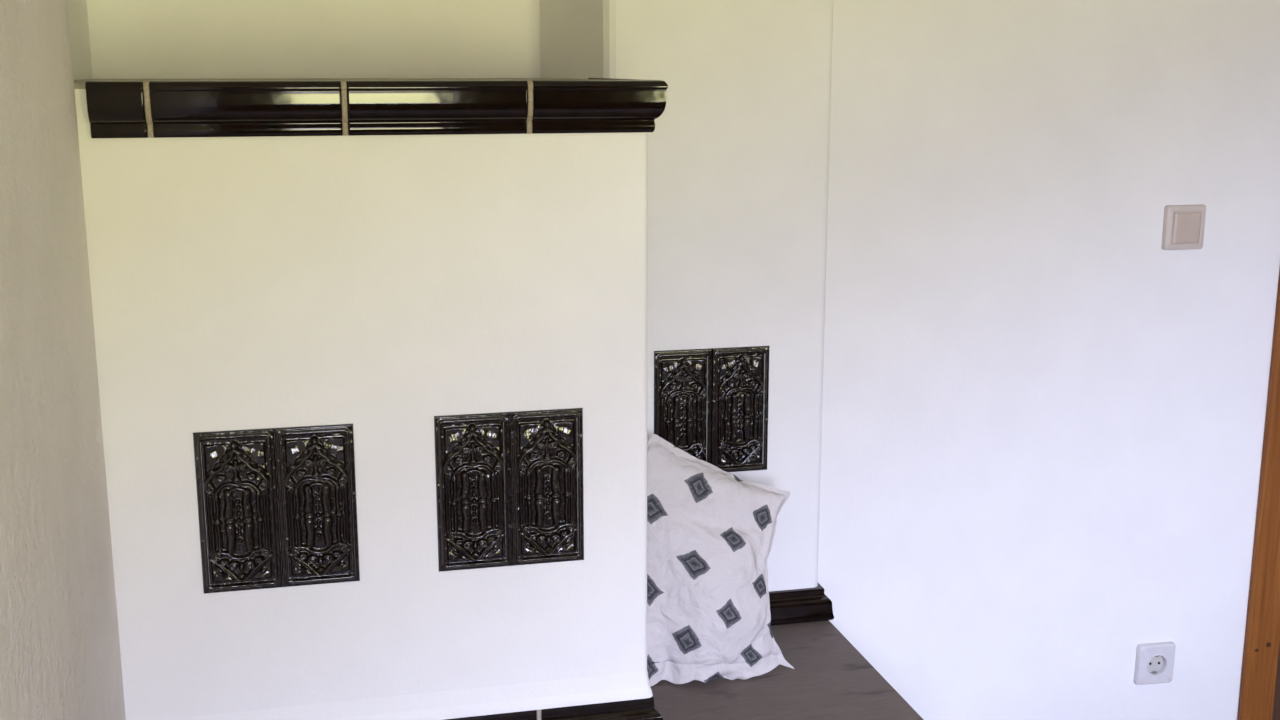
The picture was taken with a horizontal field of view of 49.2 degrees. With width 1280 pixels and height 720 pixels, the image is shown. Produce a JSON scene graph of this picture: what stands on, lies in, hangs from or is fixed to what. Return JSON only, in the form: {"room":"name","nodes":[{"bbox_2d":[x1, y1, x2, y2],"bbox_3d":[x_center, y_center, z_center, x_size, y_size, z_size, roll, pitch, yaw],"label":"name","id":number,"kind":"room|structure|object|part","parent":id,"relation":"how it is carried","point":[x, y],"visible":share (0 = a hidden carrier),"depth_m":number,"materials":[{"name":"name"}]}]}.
{"room":"traditional dwelling","nodes":[
{"label":"traditional dwelling","id":0,"kind":"room"},
{"bbox_2d":[0,0,125,719],"bbox_3d":[-0.521,0.172,0.033,0.484,2.450,3.435,-3,12,-13],"label":"wall","id":1,"kind":"structure","parent":0,"point":[60,658],"depth_m":1.43,"materials":[{"name":"beige paint"}]},
{"bbox_2d":[67,0,92,79],"bbox_3d":[-1.051,-0.255,2.073,0.415,2.450,0.864,-3,12,-13],"label":"wall","id":2,"kind":"structure","parent":0,"point":[77,9],"depth_m":2.19,"materials":[{"name":"white paint"}]},
{"bbox_2d":[87,0,540,78],"bbox_3d":[-0.345,-0.359,2.571,1.194,2.450,0.200,-3,12,-13],"label":"wall","id":3,"kind":"structure","parent":0,"point":[130,39],"depth_m":2.38,"materials":[{"name":"white paint"}]},
{"bbox_2d":[818,0,1279,719],"bbox_3d":[1.570,-0.407,2.800,2.641,2.450,0.250,-3,12,-13],"label":"wall","id":4,"kind":"structure","parent":0,"point":[1043,419],"depth_m":2.55,"materials":[{"name":"white paint"}]},
{"bbox_2d":[1133,642,1175,684],"bbox_3d":[1.007,0.594,2.733,0.080,0.082,0.014,-1,12,-13],"label":"power socket","id":5,"kind":"object","parent":4,"relation":"attached to","point":[1154,662],"visible":1,"depth_m":2.73,"materials":[{"name":"grey plastic"}]},
{"bbox_2d":[1161,204,1205,249],"bbox_3d":[0.995,-0.242,2.554,0.081,0.081,0.018,-3,12,-13],"label":"light switch","id":6,"kind":"object","parent":4,"relation":"attached to","point":[1183,225],"visible":1,"depth_m":2.55,"materials":[{"name":"beige plastic"}]},
{"bbox_2d":[1237,271,1279,719],"bbox_3d":[1.618,-0.227,2.841,0.916,2.080,0.265,-3,12,-13],"label":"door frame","id":7,"kind":"structure","parent":4,"relation":"in","point":[1259,696],"depth_m":2.75,"materials":[{"name":"brown wood"}]},
{"bbox_3d":[1.080,1.198,1.353,4.400,0.100,4.800,-3,12,-13],"label":"floor","id":8,"kind":"structure","parent":0,"visible":0},
{"bbox_2d":[74,0,833,719],"bbox_3d":[-0.232,-0.272,2.152,1.214,2.450,0.686,-3,12,-13],"label":"stove","id":9,"kind":"object","parent":8,"relation":"on","point":[387,369],"visible":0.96,"depth_m":1.88,"materials":[{"name":"white paint"}]},
{"bbox_3d":[-0.258,0.539,1.969,0.228,0.074,0.026,-3,12,-13],"label":"moulding","id":10,"kind":"part","parent":9,"relation":"part of","materials":[{"name":"brown ceramic"}]},
{"bbox_3d":[-0.063,0.519,2.062,0.180,0.074,0.122,-3,12,-13],"label":"moulding","id":11,"kind":"part","parent":9,"relation":"part of","materials":[{"name":"brown ceramic"}]},
{"bbox_3d":[0.143,0.442,2.473,0.408,0.057,0.050,-3,12,-13],"label":"moulding","id":12,"kind":"part","parent":9,"relation":"part of","materials":[{"name":"brown ceramic"}]},
{"bbox_2d":[651,620,923,719],"bbox_3d":[-0.124,0.782,2.048,1.139,0.431,0.806,-3,12,-13],"label":"bench","id":13,"kind":"object","parent":8,"relation":"on","point":[830,679],"visible":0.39,"depth_m":2.22,"materials":[{"name":"grey wood"}]},
{"bbox_2d":[647,434,793,686],"bbox_3d":[0.111,0.319,2.270,0.285,0.379,0.155,-3,12,-13],"label":"cushion","id":14,"kind":"object","parent":13,"relation":"on","point":[711,531],"visible":0.9,"depth_m":2.24,"materials":[{"name":"fabric"}]}
]}

